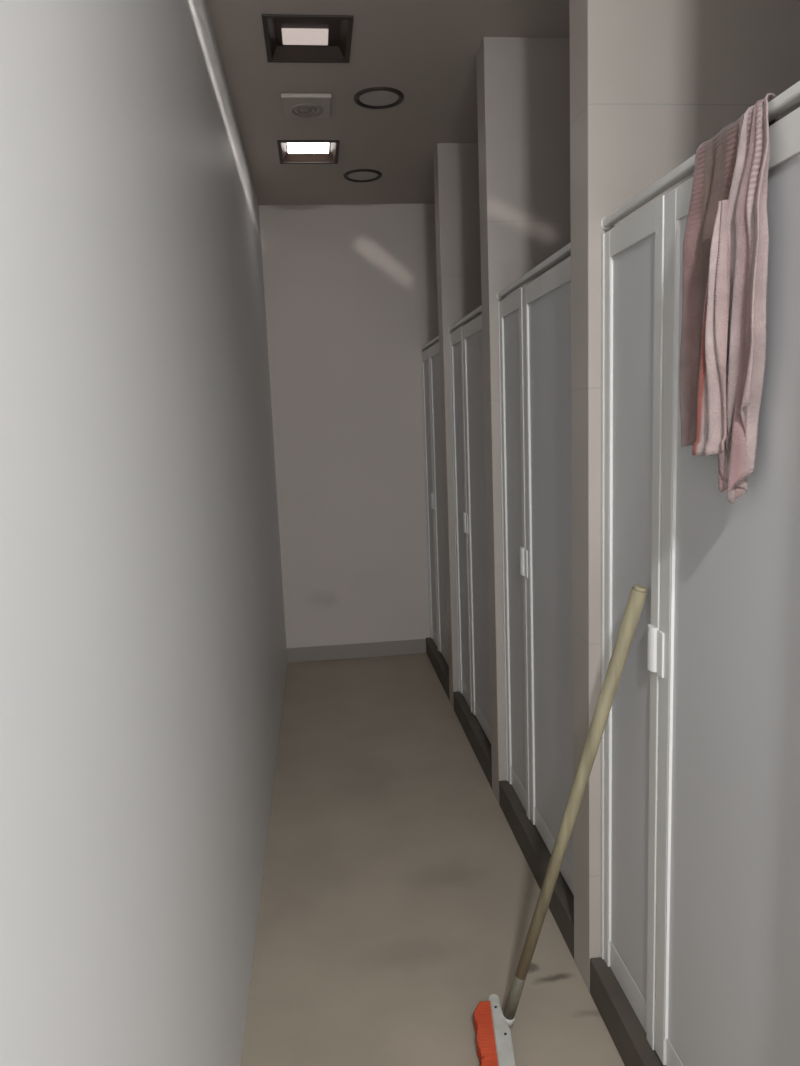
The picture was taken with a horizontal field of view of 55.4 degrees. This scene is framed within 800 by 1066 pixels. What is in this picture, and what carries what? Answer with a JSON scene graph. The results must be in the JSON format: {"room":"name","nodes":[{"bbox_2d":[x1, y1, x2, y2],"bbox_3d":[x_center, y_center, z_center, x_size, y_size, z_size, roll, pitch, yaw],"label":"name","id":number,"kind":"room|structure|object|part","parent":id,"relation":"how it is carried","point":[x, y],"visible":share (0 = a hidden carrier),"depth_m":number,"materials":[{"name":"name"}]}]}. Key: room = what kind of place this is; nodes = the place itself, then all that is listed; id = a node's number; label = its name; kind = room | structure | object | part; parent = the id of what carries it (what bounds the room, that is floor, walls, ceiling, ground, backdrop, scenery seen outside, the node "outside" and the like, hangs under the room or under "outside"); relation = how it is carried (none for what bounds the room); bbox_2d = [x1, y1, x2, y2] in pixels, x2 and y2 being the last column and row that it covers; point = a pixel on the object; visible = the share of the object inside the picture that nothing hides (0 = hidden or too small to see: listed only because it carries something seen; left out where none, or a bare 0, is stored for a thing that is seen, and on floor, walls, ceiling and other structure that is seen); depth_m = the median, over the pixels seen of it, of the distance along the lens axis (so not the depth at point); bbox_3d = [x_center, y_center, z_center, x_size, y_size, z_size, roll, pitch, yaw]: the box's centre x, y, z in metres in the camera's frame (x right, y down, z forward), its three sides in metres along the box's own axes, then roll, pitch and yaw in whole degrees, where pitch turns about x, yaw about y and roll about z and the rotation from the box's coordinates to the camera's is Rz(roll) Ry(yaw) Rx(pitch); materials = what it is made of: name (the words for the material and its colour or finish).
{"room":"shower room","nodes":[
{"label":"shower room","id":0,"kind":"room"},
{"bbox_2d":[0,0,286,1065],"bbox_3d":[-0.435,-0.091,1.063,0.120,2.898,7.452,-3,9,-6],"label":"wall","id":1,"kind":"structure","parent":0,"point":[143,649],"depth_m":1.03,"materials":[{"name":"paint"}]},
{"bbox_2d":[259,204,438,647],"bbox_3d":[0.324,-0.609,4.799,2.208,2.758,0.120,-3,9,-6],"label":"wall","id":2,"kind":"structure","parent":0,"point":[350,290],"depth_m":4.65,"materials":[{"name":"paint"}]},
{"bbox_2d":[287,639,425,662],"bbox_3d":[-0.274,0.752,4.864,0.889,0.094,0.010,-3,9,-6],"label":"baseboard","id":3,"kind":"structure","parent":2,"relation":"attached to","point":[417,646],"depth_m":4.86,"materials":[{"name":"tile"}]},
{"bbox_2d":[426,637,449,700],"bbox_3d":[0.299,0.782,4.492,0.169,0.101,0.877,-3,9,-6],"label":"trim","id":4,"kind":"structure","parent":2,"relation":"attached to","point":[438,662],"depth_m":4.45,"materials":[{"name":"stone"}]},
{"bbox_2d":[420,335,438,650],"bbox_3d":[0.226,-0.169,4.345,0.051,1.828,0.877,-3,9,-6],"label":"frame","id":5,"kind":"object","parent":4,"relation":"on","point":[425,365],"visible":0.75,"depth_m":4.65,"materials":[{"name":"white metal"}]},
{"bbox_3d":[0.168,-1.049,4.500,0.039,0.058,0.228,-3,9,-6],"label":"rail","id":6,"kind":"part","parent":5,"relation":"part of","materials":[{"name":"white metal"}]},
{"bbox_3d":[0.185,-1.059,4.211,0.022,0.018,0.877,-3,9,-6],"label":"header rail","id":7,"kind":"part","parent":5,"relation":"part of","materials":[{"name":"white metal"}]},
{"bbox_3d":[0.197,-0.200,4.627,0.019,1.670,0.236,-3,9,-6],"label":"panel","id":8,"kind":"part","parent":5,"relation":"part of","materials":[{"name":"grey laminate"}]},
{"bbox_3d":[0.237,0.656,4.755,0.034,0.075,0.228,-3,9,-6],"label":"rail","id":9,"kind":"part","parent":5,"relation":"part of","materials":[{"name":"white metal"}]},
{"bbox_2d":[206,0,569,204],"bbox_3d":[0.728,-1.519,0.984,2.328,0.140,7.452,-3,9,-6],"label":"ceiling","id":10,"kind":"structure","parent":0,"point":[424,50],"depth_m":2.87,"materials":[{"name":"paint"}]},
{"bbox_2d":[281,93,331,117],"bbox_3d":[-0.373,-1.701,3.038,0.196,0.024,0.205,-3,9,-6],"label":"ceiling vent","id":11,"kind":"object","parent":10,"relation":"in","point":[294,105],"visible":1,"depth_m":3.01,"materials":[{"name":"beige plastic"}]},
{"bbox_2d":[290,103,322,117],"bbox_3d":[-0.374,-1.695,3.057,0.132,0.006,0.132,-3,9,-6],"label":"grille","id":12,"kind":"object","parent":11,"relation":"attached to","point":[297,110],"depth_m":3.05,"materials":[{"name":"beige plastic"}]},
{"bbox_2d":[261,14,353,62],"bbox_3d":[-0.305,-1.654,2.527,0.286,0.041,0.312,-3,9,-6],"label":"ceiling light","id":13,"kind":"object","parent":10,"relation":"attached to","point":[289,38],"visible":0.98,"depth_m":2.57,"materials":[{"name":"brown metal"}]},
{"bbox_3d":[-0.320,-1.675,2.571,0.154,0.006,0.103,-3,9,-6],"label":"lamp panel","id":14,"kind":"part","parent":13,"relation":"part of","materials":[{"name":"white plastic"}]},
{"bbox_2d":[277,140,339,163],"bbox_3d":[-0.429,-1.807,3.581,0.280,0.041,0.304,-3,9,-6],"label":"ceiling light","id":15,"kind":"object","parent":10,"relation":"attached to","point":[290,151],"visible":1,"depth_m":3.64,"materials":[{"name":"brown metal"}]},
{"bbox_3d":[-0.434,-1.825,3.605,0.195,0.006,0.150,-3,9,-6],"label":"lamp panel","id":16,"kind":"part","parent":15,"relation":"part of","materials":[{"name":"white plastic"}]},
{"bbox_2d":[343,169,381,181],"bbox_3d":[-0.194,-1.853,3.956,0.200,0.009,0.200,-3,9,-6],"label":"recessed light","id":17,"kind":"object","parent":10,"relation":"in","point":[359,175],"visible":1,"depth_m":3.95,"materials":[{"name":"grey metal"}]},
{"bbox_2d":[354,87,403,108],"bbox_3d":[-0.084,-1.716,3.010,0.200,0.009,0.200,-3,9,-6],"label":"recessed light","id":18,"kind":"object","parent":10,"relation":"in","point":[373,97],"visible":1,"depth_m":3.00,"materials":[{"name":"grey"}]},
{"bbox_2d":[241,653,624,1065],"bbox_3d":[0.827,1.401,0.973,2.448,0.120,8.332,-3,9,-6],"label":"floor","id":19,"kind":"structure","parent":0,"point":[399,895],"depth_m":2.40,"materials":[{"name":"beige concrete"}]},
{"bbox_2d":[473,584,646,1065],"bbox_3d":[0.333,0.667,1.709,0.382,1.137,0.329,-3,9,-6],"label":"broom","id":20,"kind":"object","parent":19,"relation":"on","point":[492,1026],"visible":1,"depth_m":1.73,"materials":[{"name":"brown wood"}]},
{"bbox_2d":[502,1012,514,1027],"bbox_3d":[0.263,1.191,1.869,0.037,0.030,0.035,-3,9,-6],"label":"socket","id":21,"kind":"object","parent":20,"relation":"attached to","point":[508,1018],"depth_m":1.85,"materials":[{"name":"white plastic"}]},
{"bbox_3d":[0.382,0.644,1.718,0.329,1.097,0.032,2,10,27],"label":"handle","id":22,"kind":"part","parent":20,"relation":"part of","materials":[{"name":"brown wood"}]},
{"bbox_2d":[433,143,481,708],"bbox_3d":[0.874,-0.490,3.862,1.319,2.758,0.122,-3,9,-6],"label":"wall partition","id":23,"kind":"structure","parent":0,"point":[456,165],"depth_m":3.63,"materials":[{"name":"paint"}]},
{"bbox_2d":[429,342,448,665],"bbox_3d":[0.244,-0.133,4.197,0.048,1.786,0.572,-3,9,-6],"label":"door","id":24,"kind":"structure","parent":23,"relation":"in","point":[438,496],"depth_m":4.33,"materials":[{"name":"white metal"}]},
{"bbox_3d":[0.215,-0.988,4.082,0.037,0.058,0.460,-3,9,-6],"label":"rail","id":25,"kind":"part","parent":24,"relation":"part of","materials":[{"name":"white metal"}]},
{"bbox_3d":[0.284,0.714,4.337,0.031,0.069,0.460,-3,9,-6],"label":"rail","id":26,"kind":"part","parent":24,"relation":"part of","materials":[{"name":"white metal"}]},
{"bbox_2d":[476,37,570,802],"bbox_3d":[0.982,-0.348,2.888,1.319,2.758,0.122,-3,9,-6],"label":"wall partition","id":27,"kind":"structure","parent":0,"point":[523,83],"depth_m":2.65,"materials":[{"name":"paint"}]},
{"bbox_2d":[453,691,491,787],"bbox_3d":[0.408,0.924,3.513,0.169,0.101,0.869,-3,9,-6],"label":"trim","id":28,"kind":"structure","parent":27,"relation":"attached to","point":[480,744],"depth_m":3.44,"materials":[{"name":"stone"}]},
{"bbox_2d":[448,305,481,712],"bbox_3d":[0.334,-0.027,3.366,0.051,1.828,0.869,-3,9,-6],"label":"frame","id":29,"kind":"object","parent":28,"relation":"on","point":[455,338],"visible":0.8,"depth_m":3.66,"materials":[{"name":"white metal"}]},
{"bbox_3d":[0.277,-0.906,3.517,0.039,0.058,0.228,-3,9,-6],"label":"rail","id":30,"kind":"part","parent":29,"relation":"part of","materials":[{"name":"white metal"}]},
{"bbox_3d":[0.306,-0.057,3.644,0.019,1.670,0.236,-3,9,-6],"label":"panel","id":31,"kind":"part","parent":29,"relation":"part of","materials":[{"name":"grey laminate"}]},
{"bbox_3d":[0.294,-0.916,3.232,0.022,0.018,0.869,-3,9,-6],"label":"header rail","id":32,"kind":"part","parent":29,"relation":"part of","materials":[{"name":"white metal"}]},
{"bbox_3d":[0.346,0.799,3.773,0.034,0.075,0.228,-3,9,-6],"label":"rail","id":33,"kind":"part","parent":29,"relation":"part of","materials":[{"name":"white metal"}]},
{"bbox_2d":[462,314,490,742],"bbox_3d":[0.353,0.010,3.219,0.048,1.786,0.564,-3,9,-6],"label":"door","id":34,"kind":"structure","parent":27,"relation":"in","point":[476,528],"depth_m":3.31,"materials":[{"name":"white metal"}]},
{"bbox_3d":[0.324,-0.846,3.103,0.037,0.058,0.452,-3,9,-6],"label":"rail","id":35,"kind":"part","parent":34,"relation":"part of","materials":[{"name":"white metal"}]},
{"bbox_3d":[0.393,0.856,3.358,0.031,0.069,0.452,-3,9,-6],"label":"rail","id":36,"kind":"part","parent":34,"relation":"part of","materials":[{"name":"white metal"}]},
{"bbox_2d":[569,0,799,991],"bbox_3d":[1.091,-0.206,1.912,1.319,2.758,0.122,-3,9,-6],"label":"wall partition","id":37,"kind":"structure","parent":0,"point":[652,81],"depth_m":1.70,"materials":[{"name":"tile"}]},
{"bbox_2d":[499,780,573,958],"bbox_3d":[0.516,1.066,2.538,0.169,0.101,0.870,-3,9,-6],"label":"trim","id":38,"kind":"structure","parent":37,"relation":"attached to","point":[534,849],"depth_m":2.48,"materials":[{"name":"wood"}]},
{"bbox_2d":[497,242,570,818],"bbox_3d":[0.443,0.115,2.391,0.051,1.828,0.870,-3,9,-6],"label":"frame","id":39,"kind":"object","parent":38,"relation":"on","point":[510,309],"visible":0.8,"depth_m":2.67,"materials":[{"name":"white metal"}]},
{"bbox_3d":[0.385,-0.764,2.542,0.039,0.058,0.228,-3,9,-6],"label":"rail","id":40,"kind":"part","parent":39,"relation":"part of","materials":[{"name":"white metal"}]},
{"bbox_3d":[0.414,0.085,2.669,0.019,1.670,0.236,-3,9,-6],"label":"panel","id":41,"kind":"part","parent":39,"relation":"part of","materials":[{"name":"grey laminate"}]},
{"bbox_3d":[0.454,0.941,2.798,0.034,0.075,0.228,-3,9,-6],"label":"rail","id":42,"kind":"part","parent":39,"relation":"part of","materials":[{"name":"white metal"}]},
{"bbox_3d":[0.402,-0.774,2.257,0.022,0.018,0.870,-3,9,-6],"label":"header rail","id":43,"kind":"part","parent":39,"relation":"part of","materials":[{"name":"white metal"}]},
{"bbox_2d":[522,256,573,895],"bbox_3d":[0.461,0.152,2.243,0.048,1.786,0.565,-3,9,-6],"label":"door","id":44,"kind":"structure","parent":37,"relation":"in","point":[546,299],"depth_m":2.28,"materials":[{"name":"white metal"}]},
{"bbox_3d":[0.432,-0.704,2.128,0.037,0.058,0.453,-3,9,-6],"label":"rail","id":45,"kind":"part","parent":44,"relation":"part of","materials":[{"name":"white metal"}]},
{"bbox_3d":[0.501,0.998,2.383,0.031,0.069,0.453,-3,9,-6],"label":"rail","id":46,"kind":"part","parent":44,"relation":"part of","materials":[{"name":"white metal"}]},
{"bbox_2d":[590,957,665,1065],"bbox_3d":[0.624,1.208,1.565,0.169,0.101,0.863,-3,9,-6],"label":"trim","id":47,"kind":"structure","parent":37,"relation":"attached to","point":[626,1031],"depth_m":1.80,"materials":[{"name":"wood"}]},
{"bbox_2d":[600,81,799,1049],"bbox_3d":[0.551,0.257,1.419,0.051,1.828,0.863,-3,9,-6],"label":"frame","id":48,"kind":"object","parent":47,"relation":"on","point":[633,250],"visible":0.84,"depth_m":1.67,"materials":[{"name":"white metal"}]},
{"bbox_3d":[0.562,1.083,1.822,0.034,0.075,0.228,-3,9,-6],"label":"rail","id":49,"kind":"part","parent":48,"relation":"part of","materials":[{"name":"white metal"}]},
{"bbox_3d":[0.493,-0.622,1.567,0.039,0.058,0.228,-3,9,-6],"label":"rail","id":50,"kind":"part","parent":48,"relation":"part of","materials":[{"name":"white metal"}]},
{"bbox_3d":[0.523,0.227,1.693,0.019,1.670,0.236,-3,9,-6],"label":"panel","id":51,"kind":"part","parent":48,"relation":"part of","materials":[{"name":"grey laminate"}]},
{"bbox_3d":[0.510,-0.633,1.285,0.022,0.018,0.863,-3,9,-6],"label":"header rail","id":52,"kind":"part","parent":48,"relation":"part of","materials":[{"name":"white metal"}]},
{"bbox_2d":[655,107,799,1065],"bbox_3d":[0.569,0.293,1.271,0.048,1.786,0.558,-3,9,-6],"label":"door","id":53,"kind":"structure","parent":48,"relation":"attached to","point":[727,986],"depth_m":1.28,"materials":[{"name":"white metal"}]},
{"bbox_3d":[0.609,1.139,1.411,0.031,0.069,0.446,-3,9,-6],"label":"rail","id":54,"kind":"part","parent":53,"relation":"part of","materials":[{"name":"white metal"}]},
{"bbox_3d":[0.540,-0.562,1.155,0.037,0.058,0.446,-3,9,-6],"label":"rail","id":55,"kind":"part","parent":53,"relation":"part of","materials":[{"name":"white metal"}]},
{"bbox_2d":[679,93,781,503],"bbox_3d":[0.515,-0.344,1.187,0.124,0.586,0.255,-3,9,-6],"label":"towel","id":56,"kind":"object","parent":48,"relation":"hanging from","point":[726,240],"visible":0.86,"depth_m":1.14,"materials":[{"name":"pink fabric"}]}
]}

